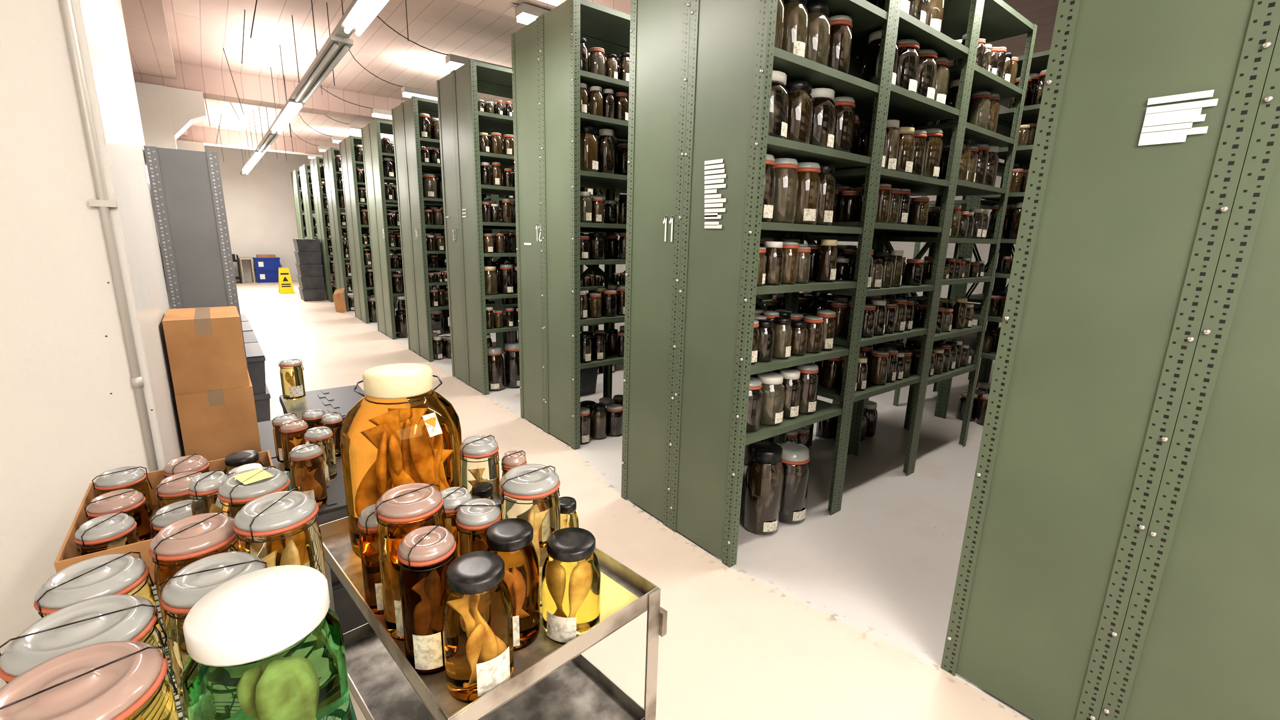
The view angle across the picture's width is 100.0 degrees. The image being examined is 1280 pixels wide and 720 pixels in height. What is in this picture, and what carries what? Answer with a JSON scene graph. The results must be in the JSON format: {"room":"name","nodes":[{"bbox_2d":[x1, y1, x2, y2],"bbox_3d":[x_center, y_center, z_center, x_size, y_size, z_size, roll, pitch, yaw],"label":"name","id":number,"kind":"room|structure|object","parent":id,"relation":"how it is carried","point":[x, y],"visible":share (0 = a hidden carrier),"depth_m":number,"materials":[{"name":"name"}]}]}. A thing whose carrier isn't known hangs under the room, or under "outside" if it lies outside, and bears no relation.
{"room":"specimen storage room","nodes":[
{"label":"specimen storage room","id":0,"kind":"room"},
{"bbox_2d":[0,0,185,688],"bbox_3d":[-2.978,-0.788,1.717,1.990,3.720,1.800,-9,16,-37],"label":"wall","id":1,"kind":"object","parent":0,"point":[69,414],"depth_m":1.68,"materials":[{"name":"white paint"}]},
{"bbox_2d":[59,0,158,472],"bbox_3d":[-1.654,-0.727,1.604,0.060,3.718,0.029,-9,16,-37],"label":"conduit","id":2,"kind":"object","parent":1,"relation":"attached to","point":[102,201],"visible":0.7,"depth_m":1.67,"materials":[{"name":"grey paint"}]},
{"bbox_2d":[134,81,205,151],"bbox_3d":[-8.505,-2.682,10.138,0.810,3.380,6.600,-9,16,-37],"label":"wall","id":3,"kind":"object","parent":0,"point":[166,113],"depth_m":7.34,"materials":[{"name":"white paint"}]},
{"bbox_2d":[120,0,1058,156],"bbox_3d":[-2.537,-3.981,7.700,10.700,0.540,23.400,-9,16,-37],"label":"ceiling","id":4,"kind":"structure","parent":0,"point":[180,44],"depth_m":6.60,"materials":[{"name":"concrete"}]},
{"bbox_2d":[240,0,389,175],"label":"pendant lamps","id":5,"kind":"object","parent":4,"relation":"hanging from","point":[358,17],"depth_m":4.50,"materials":[{"name":"grey metal"}]},
{"bbox_2d":[204,0,519,166],"bbox_3d":[-3.794,-3.325,6.321,2.006,0.868,20.407,-9,16,-37],"label":"hanging cables","id":6,"kind":"object","parent":4,"relation":"hanging from","point":[256,0],"visible":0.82,"depth_m":6.61,"materials":[{"name":"grey plastic"}]},
{"bbox_2d":[400,85,437,100],"label":"pendant lamps","id":7,"kind":"object","parent":4,"relation":"hanging from","point":[408,92],"depth_m":7.02,"materials":[{"name":"grey"}]},
{"bbox_2d":[445,53,511,69],"label":"pendant lamps","id":8,"kind":"object","parent":4,"relation":"hanging from","point":[453,61],"depth_m":5.69,"materials":[{"name":"grey"}]},
{"bbox_2d":[514,2,549,24],"label":"pendant lamps","id":9,"kind":"object","parent":4,"relation":"hanging from","point":[525,13],"depth_m":4.39,"materials":[{"name":"grey"}]},
{"bbox_2d":[166,280,1034,719],"bbox_3d":[-2.631,-0.365,8.526,10.700,0.120,23.400,-9,16,-37],"label":"floor","id":10,"kind":"structure","parent":0,"point":[844,614],"depth_m":2.66,"materials":[{"name":"paint"}]},
{"bbox_2d":[143,145,248,373],"bbox_3d":[-2.771,-0.271,3.451,0.305,1.950,0.914,-9,16,-37],"label":"shelving unit","id":11,"kind":"object","parent":10,"relation":"on","point":[186,187],"visible":0.42,"depth_m":2.98,"materials":[{"name":"paint"}]},
{"bbox_2d":[232,253,241,283],"bbox_3d":[-11.526,-2.562,15.062,0.470,0.800,0.500,-9,16,-37],"label":"trolley","id":12,"kind":"object","parent":10,"relation":"on","point":[234,259],"visible":0.44,"depth_m":15.02,"materials":[{"name":"black"}]},
{"bbox_2d":[238,256,255,283],"bbox_3d":[-11.308,-2.592,15.441,0.300,0.700,0.560,-9,16,-37],"label":"table","id":13,"kind":"object","parent":10,"relation":"on","point":[240,258],"visible":1,"depth_m":15.30,"materials":[{"name":"beige"}]},
{"bbox_2d":[151,471,357,719],"bbox_3d":[-0.824,0.915,1.056,0.465,0.804,1.545,-9,16,-37],"label":"wire rack","id":14,"kind":"object","parent":10,"relation":"on","point":[354,715],"visible":0.02,"depth_m":1.08,"materials":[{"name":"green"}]},
{"bbox_2d":[0,640,178,719],"bbox_3d":[-0.614,0.474,0.604,0.161,0.273,0.157,-9,16,-37],"label":"jar","id":15,"kind":"object","parent":14,"relation":"on","point":[113,680],"visible":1,"depth_m":0.58,"materials":[{"name":"clear glass"}]},
{"bbox_2d":[0,594,179,719],"bbox_3d":[-0.719,0.456,0.716,0.149,0.253,0.146,-9,16,-37],"label":"jar","id":16,"kind":"object","parent":14,"relation":"on","point":[115,617],"visible":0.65,"depth_m":0.69,"materials":[{"name":"clear glass"}]},
{"bbox_2d":[33,551,162,639],"bbox_3d":[-0.808,0.431,0.815,0.121,0.252,0.122,-9,16,-37],"label":"jar","id":17,"kind":"object","parent":14,"relation":"on","point":[125,574],"visible":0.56,"depth_m":0.78,"materials":[{"name":"clear glass"}]},
{"bbox_2d":[54,450,273,584],"bbox_3d":[-1.128,0.382,1.338,0.380,0.100,0.430,-9,16,-37],"label":"box","id":18,"kind":"object","parent":14,"relation":"on","point":[67,556],"visible":0.19,"depth_m":1.16,"materials":[{"name":"cardboard"}]},
{"bbox_2d":[74,511,140,556],"bbox_3d":[-1.137,0.403,1.151,0.096,0.130,0.097,-9,16,-37],"label":"jar","id":19,"kind":"object","parent":18,"relation":"on","point":[107,531],"visible":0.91,"depth_m":1.12,"materials":[{"name":"clear glass"}]},
{"bbox_2d":[83,488,152,541],"bbox_3d":[-1.220,0.377,1.262,0.107,0.128,0.102,-9,16,-37],"label":"jar","id":20,"kind":"object","parent":18,"relation":"on","point":[131,501],"visible":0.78,"depth_m":1.25,"materials":[{"name":"clear glass"}]},
{"bbox_2d":[91,466,153,518],"bbox_3d":[-1.308,0.346,1.362,0.096,0.138,0.096,0,13,-8],"label":"jar","id":21,"kind":"object","parent":18,"relation":"on","point":[133,477],"visible":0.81,"depth_m":1.34,"materials":[{"name":"clear glass"}]},
{"bbox_2d":[150,499,192,538],"bbox_3d":[-1.038,0.392,1.226,0.112,0.123,0.109,-9,16,-37],"label":"jar","id":22,"kind":"object","parent":18,"relation":"on","point":[171,513],"visible":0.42,"depth_m":1.19,"materials":[{"name":"clear glass"}]},
{"bbox_2d":[155,470,206,509],"bbox_3d":[-1.124,0.356,1.333,0.107,0.141,0.104,-9,16,-37],"label":"jar","id":23,"kind":"object","parent":18,"relation":"on","point":[173,488],"visible":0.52,"depth_m":1.28,"materials":[{"name":"clear glass"}]},
{"bbox_2d":[162,453,210,478],"bbox_3d":[-1.213,0.331,1.444,0.097,0.136,0.100,-9,16,-37],"label":"jar","id":24,"kind":"object","parent":18,"relation":"on","point":[194,462],"visible":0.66,"depth_m":1.42,"materials":[{"name":"clear glass"}]},
{"bbox_2d":[223,450,264,475],"bbox_3d":[-1.118,0.325,1.517,0.094,0.121,0.094,-9,16,-37],"label":"jar","id":25,"kind":"object","parent":18,"relation":"on","point":[237,459],"visible":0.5,"depth_m":1.49,"materials":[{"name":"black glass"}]},
{"bbox_2d":[226,463,267,477],"bbox_3d":[-1.025,0.346,1.408,0.095,0.132,0.095,-1,13,-11],"label":"jar","id":26,"kind":"object","parent":18,"relation":"on","point":[231,472],"visible":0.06,"depth_m":1.38,"materials":[{"name":"clear glass"}]},
{"bbox_2d":[234,463,262,474],"bbox_3d":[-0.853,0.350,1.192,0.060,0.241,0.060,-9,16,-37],"label":"lid","id":27,"kind":"object","parent":18,"relation":"in","point":[246,467],"visible":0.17,"depth_m":1.17,"materials":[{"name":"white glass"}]},
{"bbox_2d":[148,510,238,681],"bbox_3d":[-0.732,0.402,0.906,0.117,0.272,0.118,-9,16,-37],"label":"jar","id":28,"kind":"object","parent":14,"relation":"on","point":[185,541],"visible":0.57,"depth_m":0.85,"materials":[{"name":"clear glass"}]},
{"bbox_2d":[187,469,228,515],"bbox_3d":[-0.905,0.358,1.147,0.071,0.242,0.075,-9,16,-37],"label":"jar","id":29,"kind":"object","parent":14,"relation":"on","point":[203,488],"visible":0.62,"depth_m":1.10,"materials":[{"name":"clear glass"}]},
{"bbox_2d":[158,551,267,719],"bbox_3d":[-0.623,0.432,0.813,0.130,0.263,0.126,-9,16,-37],"label":"jar","id":30,"kind":"object","parent":14,"relation":"on","point":[196,580],"visible":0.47,"depth_m":0.76,"materials":[{"name":"clear glass"}]},
{"bbox_2d":[217,465,290,535],"bbox_3d":[-0.779,0.361,1.106,0.121,0.262,0.122,-9,16,-37],"label":"jar","id":31,"kind":"object","parent":14,"relation":"on","point":[240,488],"visible":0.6,"depth_m":1.05,"materials":[{"name":"clear glass"}]},
{"bbox_2d":[182,564,352,719],"bbox_3d":[-0.496,0.445,0.726,0.176,0.281,0.177,-9,16,-37],"label":"jar","id":32,"kind":"object","parent":14,"relation":"on","point":[268,643],"visible":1,"depth_m":0.66,"materials":[{"name":"clear glass"}]},
{"bbox_2d":[232,488,330,608],"bbox_3d":[-0.613,0.385,0.929,0.121,0.302,0.122,-9,16,-37],"label":"jar","id":33,"kind":"object","parent":14,"relation":"on","point":[281,528],"visible":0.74,"depth_m":0.88,"materials":[{"name":"clear glass"}]},
{"bbox_2d":[252,254,280,282],"bbox_3d":[-10.872,-2.674,15.668,0.630,0.780,0.470,-9,16,-37],"label":"bin","id":34,"kind":"object","parent":10,"relation":"on","point":[266,266],"visible":0.88,"depth_m":15.49,"materials":[{"name":"blue plastic"}]},
{"bbox_2d":[278,267,294,293],"bbox_3d":[-8.654,-1.941,13.086,0.300,0.615,0.318,-9,16,-37],"label":"sign","id":35,"kind":"object","parent":10,"relation":"on","point":[285,286],"visible":1,"depth_m":13.03,"materials":[{"name":"yellow plastic"}]},
{"bbox_2d":[290,169,348,281],"bbox_3d":[-7.983,-3.611,15.115,2.742,3.000,0.888,-9,16,-37],"label":"shelving","id":36,"kind":"object","parent":10,"relation":"on","point":[297,201],"visible":0.09,"depth_m":13.99,"materials":[{"name":"green metal"}]},
{"bbox_2d":[298,175,350,286],"bbox_3d":[-7.833,-3.526,14.935,2.615,2.919,0.345,-9,16,-37],"label":"jars","id":37,"kind":"object","parent":36,"relation":"on","point":[331,258],"visible":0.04,"depth_m":14.11,"materials":[{"name":"brown glass"}]},
{"bbox_2d":[332,287,346,312],"bbox_3d":[-5.747,-1.128,10.284,0.489,0.531,0.072,9,15,31],"label":"cardboard","id":38,"kind":"object","parent":10,"relation":"on","point":[338,295],"visible":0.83,"depth_m":10.23,"materials":[{"name":"brown cardboard"}]},
{"bbox_2d":[299,163,396,290],"bbox_3d":[-6.941,-3.290,13.828,2.742,3.000,0.888,-9,16,-37],"label":"shelving","id":39,"kind":"object","parent":10,"relation":"on","point":[305,184],"visible":0.09,"depth_m":12.73,"materials":[{"name":"green metal"}]},
{"bbox_2d":[308,174,398,293],"bbox_3d":[-6.792,-3.209,13.647,2.611,2.929,0.344,-9,16,-37],"label":"jars","id":40,"kind":"object","parent":39,"relation":"on","point":[329,243],"visible":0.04,"depth_m":12.75,"materials":[{"name":"brown glass"}]},
{"bbox_2d":[309,156,446,302],"bbox_3d":[-5.899,-2.969,12.541,2.742,3.000,0.888,-9,16,-37],"label":"shelving","id":41,"kind":"object","parent":10,"relation":"on","point":[316,180],"visible":0.13,"depth_m":11.59,"materials":[{"name":"green metal"}]},
{"bbox_2d":[320,164,438,301],"bbox_3d":[-5.748,-2.878,12.362,2.615,2.908,0.348,-9,16,-37],"label":"jars","id":42,"kind":"object","parent":41,"relation":"on","point":[322,170],"visible":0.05,"depth_m":11.46,"materials":[{"name":"brown glass"}]},
{"bbox_2d":[322,147,439,311],"bbox_3d":[-4.857,-2.647,11.254,2.742,3.000,0.888,-9,16,-37],"label":"shelving","id":43,"kind":"object","parent":10,"relation":"on","point":[330,173],"visible":0.12,"depth_m":10.29,"materials":[{"name":"green metal"}]},
{"bbox_2d":[334,155,447,311],"bbox_3d":[-4.707,-2.564,11.074,2.614,2.924,0.341,-9,16,-37],"label":"jars","id":44,"kind":"object","parent":43,"relation":"on","point":[337,157],"visible":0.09,"depth_m":10.25,"materials":[{"name":"brown glass"}]},
{"bbox_2d":[240,238,598,634],"bbox_3d":[-3.985,-0.852,7.243,3.130,1.331,12.320,-9,16,-37],"label":"stacks","id":45,"kind":"object","parent":10,"relation":"on","point":[341,400],"visible":0.28,"depth_m":3.15,"materials":[{"name":"grey plastic"}]},
{"bbox_2d":[174,368,261,461],"bbox_3d":[-2.095,0.257,2.673,0.281,0.331,0.471,-9,16,-37],"label":"carton","id":46,"kind":"object","parent":45,"relation":"on","point":[215,425],"visible":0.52,"depth_m":2.49,"materials":[{"name":"cardboard"}]},
{"bbox_2d":[161,306,249,395],"bbox_3d":[-2.088,-0.064,2.592,0.271,0.331,0.441,-9,16,-37],"label":"carton","id":47,"kind":"object","parent":46,"relation":"on","point":[205,345],"visible":1,"depth_m":2.43,"materials":[{"name":"cardboard"}]},
{"bbox_2d":[271,413,297,462],"bbox_3d":[-1.466,0.323,2.229,0.091,0.193,0.092,-2,13,-14],"label":"jar","id":48,"kind":"object","parent":45,"relation":"on","point":[277,421],"visible":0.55,"depth_m":2.19,"materials":[{"name":"clear glass"}]},
{"bbox_2d":[278,358,305,399],"bbox_3d":[-1.970,0.108,3.045,0.117,0.223,0.112,-9,16,-37],"label":"jar","id":49,"kind":"object","parent":45,"relation":"on","point":[291,371],"visible":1,"depth_m":3.01,"materials":[{"name":"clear glass"}]},
{"bbox_2d":[279,418,309,473],"bbox_3d":[-1.368,0.342,2.135,0.097,0.203,0.097,-1,13,-12],"label":"jar","id":50,"kind":"object","parent":45,"relation":"on","point":[291,431],"visible":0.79,"depth_m":2.09,"materials":[{"name":"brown glass"}]},
{"bbox_2d":[288,443,327,506],"bbox_3d":[-1.152,0.403,1.868,0.106,0.213,0.102,-9,16,-37],"label":"jar","id":51,"kind":"object","parent":45,"relation":"on","point":[306,465],"visible":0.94,"depth_m":1.83,"materials":[{"name":"clear glass"}]},
{"bbox_2d":[301,409,324,429],"bbox_3d":[-1.387,0.309,2.296,0.081,0.193,0.081,8,14,25],"label":"jar","id":52,"kind":"object","parent":45,"relation":"on","point":[313,417],"visible":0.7,"depth_m":2.25,"materials":[{"name":"clear glass"}]},
{"bbox_2d":[302,426,337,481],"bbox_3d":[-1.227,0.362,2.063,0.096,0.203,0.096,6,14,19],"label":"jar","id":53,"kind":"object","parent":45,"relation":"on","point":[322,436],"visible":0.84,"depth_m":2.04,"materials":[{"name":"clear glass"}]},
{"bbox_2d":[320,412,343,457],"bbox_3d":[-1.305,0.320,2.284,0.080,0.182,0.083,-2,13,-15],"label":"jar","id":54,"kind":"object","parent":45,"relation":"on","point":[334,421],"visible":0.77,"depth_m":2.26,"materials":[{"name":"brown glass"}]},
{"bbox_2d":[338,135,511,323],"bbox_3d":[-3.814,-2.326,9.967,2.742,3.000,0.888,-9,16,-37],"label":"shelving","id":55,"kind":"object","parent":10,"relation":"on","point":[349,164],"visible":0.11,"depth_m":9.04,"materials":[{"name":"green metal"}]},
{"bbox_2d":[353,144,505,322],"bbox_3d":[-3.663,-2.239,9.787,2.614,2.915,0.341,-9,16,-37],"label":"jars","id":56,"kind":"object","parent":55,"relation":"on","point":[400,303],"visible":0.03,"depth_m":9.05,"materials":[{"name":"brown glass"}]},
{"bbox_2d":[360,119,510,339],"bbox_3d":[-2.772,-2.005,8.680,2.742,3.000,0.888,-9,16,-37],"label":"shelving","id":57,"kind":"object","parent":10,"relation":"on","point":[373,155],"visible":0.29,"depth_m":7.78,"materials":[{"name":"green metal"}]},
{"bbox_2d":[381,137,517,337],"bbox_3d":[-2.621,-1.897,8.505,2.613,2.873,0.339,-9,16,-37],"label":"jars","id":58,"kind":"object","parent":57,"relation":"on","point":[389,166],"visible":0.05,"depth_m":7.78,"materials":[{"name":"brown glass"}]},
{"bbox_2d":[319,492,667,719],"bbox_3d":[-0.384,0.850,1.288,0.490,0.849,0.736,-11,18,-44],"label":"cart","id":59,"kind":"object","parent":10,"relation":"on","point":[550,680],"visible":0.44,"depth_m":1.19,"materials":[{"name":"silver metal"}]},
{"bbox_2d":[357,503,384,614],"bbox_3d":[-0.508,0.389,1.056,0.072,0.212,0.074,-9,16,-37],"label":"jar","id":60,"kind":"object","parent":59,"relation":"on","point":[367,523],"visible":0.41,"depth_m":1.02,"materials":[{"name":"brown glass"}]},
{"bbox_2d":[339,363,462,558],"bbox_3d":[-0.565,0.227,1.282,0.260,0.425,0.280,-9,16,-37],"label":"jar","id":61,"kind":"object","parent":59,"relation":"on","point":[403,431],"visible":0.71,"depth_m":1.17,"materials":[{"name":"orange glass"}]},
{"bbox_2d":[374,482,445,640],"bbox_3d":[-0.420,0.372,1.004,0.122,0.273,0.118,-9,16,-37],"label":"jar","id":62,"kind":"object","parent":59,"relation":"on","point":[402,509],"visible":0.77,"depth_m":0.95,"materials":[{"name":"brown glass"}]},
{"bbox_2d":[397,523,456,675],"bbox_3d":[-0.359,0.409,0.922,0.094,0.241,0.094,-9,16,-37],"label":"jar","id":63,"kind":"object","parent":59,"relation":"on","point":[425,554],"visible":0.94,"depth_m":0.88,"materials":[{"name":"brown glass"}]},
{"bbox_2d":[440,485,472,558],"bbox_3d":[-0.371,0.374,1.092,0.078,0.232,0.073,-9,16,-37],"label":"jar","id":64,"kind":"object","parent":59,"relation":"on","point":[452,497],"visible":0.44,"depth_m":1.04,"materials":[{"name":"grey glass"}]},
{"bbox_2d":[471,495,481,499],"bbox_3d":[-0.362,0.385,1.161,0.056,0.181,0.056,-9,16,-37],"label":"jar","id":65,"kind":"object","parent":59,"relation":"on","point":[473,497],"visible":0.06,"depth_m":1.15,"materials":[{"name":"clear glass"}]},
{"bbox_2d":[442,550,514,703],"bbox_3d":[-0.265,0.434,0.880,0.110,0.217,0.111,-9,16,-37],"label":"jar","id":66,"kind":"object","parent":59,"relation":"on","point":[477,613],"visible":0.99,"depth_m":0.84,"materials":[{"name":"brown glass"}]},
{"bbox_2d":[454,498,503,557],"bbox_3d":[-0.307,0.388,1.041,0.088,0.233,0.086,-9,16,-37],"label":"jar","id":67,"kind":"object","parent":59,"relation":"on","point":[473,520],"visible":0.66,"depth_m":0.99,"materials":[{"name":"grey glass"}]},
{"bbox_2d":[459,434,500,497],"bbox_3d":[-0.382,0.314,1.287,0.091,0.263,0.092,-1,13,-12],"label":"jar","id":68,"kind":"object","parent":59,"relation":"on","point":[479,461],"visible":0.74,"depth_m":1.24,"materials":[{"name":"clear glass"}]},
{"bbox_2d":[471,481,492,499],"bbox_3d":[-0.357,0.371,1.226,0.056,0.181,0.056,-9,16,-37],"label":"jar","id":69,"kind":"object","parent":59,"relation":"on","point":[484,490],"visible":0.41,"depth_m":1.20,"materials":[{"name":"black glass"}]},
{"bbox_2d":[490,496,501,507],"bbox_3d":[-0.305,0.387,1.159,0.050,0.181,0.050,-9,16,-37],"label":"jar","id":70,"kind":"object","parent":59,"relation":"on","point":[497,500],"visible":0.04,"depth_m":1.14,"materials":[{"name":"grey glass"}]},
{"bbox_2d":[485,518,540,651],"bbox_3d":[-0.235,0.409,0.983,0.100,0.221,0.100,-9,16,-37],"label":"jar","id":71,"kind":"object","parent":59,"relation":"on","point":[511,539],"visible":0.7,"depth_m":0.95,"materials":[{"name":"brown glass"}]},
{"bbox_2d":[501,450,528,477],"bbox_3d":[-0.302,0.331,1.310,0.067,0.223,0.061,-2,13,-17],"label":"jar","id":72,"kind":"object","parent":59,"relation":"on","point":[511,459],"visible":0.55,"depth_m":1.27,"materials":[{"name":"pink glass"}]},
{"bbox_2d":[498,464,560,607],"bbox_3d":[-0.221,0.356,1.099,0.127,0.273,0.122,-9,16,-37],"label":"jar","id":73,"kind":"object","parent":59,"relation":"on","point":[529,492],"visible":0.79,"depth_m":1.04,"materials":[{"name":"clear glass"}]},
{"bbox_2d":[559,496,578,529],"bbox_3d":[-0.169,0.391,1.225,0.060,0.151,0.061,-9,16,-37],"label":"jar","id":74,"kind":"object","parent":59,"relation":"on","point":[569,517],"visible":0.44,"depth_m":1.20,"materials":[{"name":"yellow glass"}]},
{"bbox_2d":[541,527,600,644],"bbox_3d":[-0.130,0.422,1.010,0.111,0.188,0.110,-9,16,-37],"label":"jar","id":75,"kind":"object","parent":59,"relation":"on","point":[571,574],"visible":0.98,"depth_m":0.97,"materials":[{"name":"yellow glass"}]},
{"bbox_2d":[391,95,599,362],"bbox_3d":[-1.730,-1.683,7.393,2.742,3.000,0.888,-9,16,-37],"label":"shelving","id":76,"kind":"object","parent":10,"relation":"on","point":[410,169],"visible":0.17,"depth_m":6.49,"materials":[{"name":"green metal"}]},
{"bbox_2d":[418,113,518,359],"bbox_3d":[-1.937,-1.524,6.935,1.699,2.880,0.334,-9,16,-37],"label":"jars","id":77,"kind":"object","parent":76,"relation":"on","point":[429,126],"visible":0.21,"depth_m":6.39,"materials":[{"name":"brown glass"}]},
{"bbox_2d":[436,59,628,395],"bbox_3d":[-0.688,-1.362,6.106,2.742,3.000,0.888,-9,16,-37],"label":"shelving","id":78,"kind":"object","parent":10,"relation":"on","point":[460,122],"visible":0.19,"depth_m":5.19,"materials":[{"name":"green metal"}]},
{"bbox_2d":[477,99,625,391],"bbox_3d":[-0.899,-1.175,5.650,1.688,2.824,0.344,-9,16,-37],"label":"jars","id":79,"kind":"object","parent":78,"relation":"on","point":[504,371],"visible":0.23,"depth_m":5.21,"materials":[{"name":"brown glass"}]},
{"bbox_2d":[510,0,776,449],"bbox_3d":[0.351,-1.040,4.816,2.749,3.000,0.888,-9,16,-37],"label":"shelving","id":80,"kind":"object","parent":10,"relation":"on","point":[547,76],"visible":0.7,"depth_m":3.89,"materials":[{"name":"green metal"}]},
{"bbox_2d":[579,37,629,444],"bbox_3d":[0.139,-0.910,4.354,1.685,2.938,0.342,-9,16,-37],"label":"jars","id":81,"kind":"object","parent":80,"relation":"on","point":[603,154],"visible":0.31,"depth_m":3.91,"materials":[{"name":"brown glass"}]},
{"bbox_2d":[382,89,1218,245],"bbox_3d":[-1.173,-1.181,4.400,0.178,0.492,8.117,-9,16,-37],"label":"labels","id":82,"kind":"object","parent":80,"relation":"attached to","point":[1170,126],"visible":1,"depth_m":1.39,"materials":[{"name":"white paper"}]},
{"bbox_2d":[621,0,1037,567],"bbox_3d":[1.272,-0.701,3.435,2.749,3.000,0.888,-9,16,-37],"label":"shelving","id":83,"kind":"object","parent":10,"relation":"on","point":[700,72],"visible":0.87,"depth_m":2.69,"materials":[{"name":"green metal"}]},
{"bbox_2d":[742,0,1018,535],"bbox_3d":[1.273,-0.672,3.440,2.612,2.938,0.834,-9,16,-37],"label":"jars","id":84,"kind":"object","parent":83,"relation":"on","point":[777,475],"visible":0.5,"depth_m":2.88,"materials":[{"name":"brown glass"}]},
{"bbox_2d":[892,49,1049,418],"bbox_3d":[3.525,-1.040,5.175,1.828,3.000,0.888,-9,16,-37],"label":"shelving","id":85,"kind":"object","parent":10,"relation":"on","point":[1039,60],"visible":0.16,"depth_m":4.81,"materials":[{"name":"green metal"}]},
{"bbox_2d":[956,69,1046,425],"bbox_3d":[3.677,-0.959,4.994,1.700,2.929,0.342,-9,16,-37],"label":"jars","id":86,"kind":"object","parent":85,"relation":"on","point":[1036,81],"visible":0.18,"depth_m":4.47,"materials":[{"name":"brown glass"}]},
{"bbox_2d":[940,0,1279,719],"bbox_3d":[2.518,-0.381,2.176,2.749,3.000,0.888,-9,16,-37],"label":"shelving","id":87,"kind":"object","parent":10,"relation":"on","point":[1119,558],"visible":1,"depth_m":1.48,"materials":[{"name":"green metal"}]},
{"bbox_2d":[204,104,1030,363],"bbox_3d":[-2.582,-2.236,8.099,10.700,3.720,23.400,-9,16,-37],"label":"wall","id":88,"kind":"structure","parent":0,"point":[259,203],"depth_m":15.55,"materials":[{"name":"white paint"}]}
]}

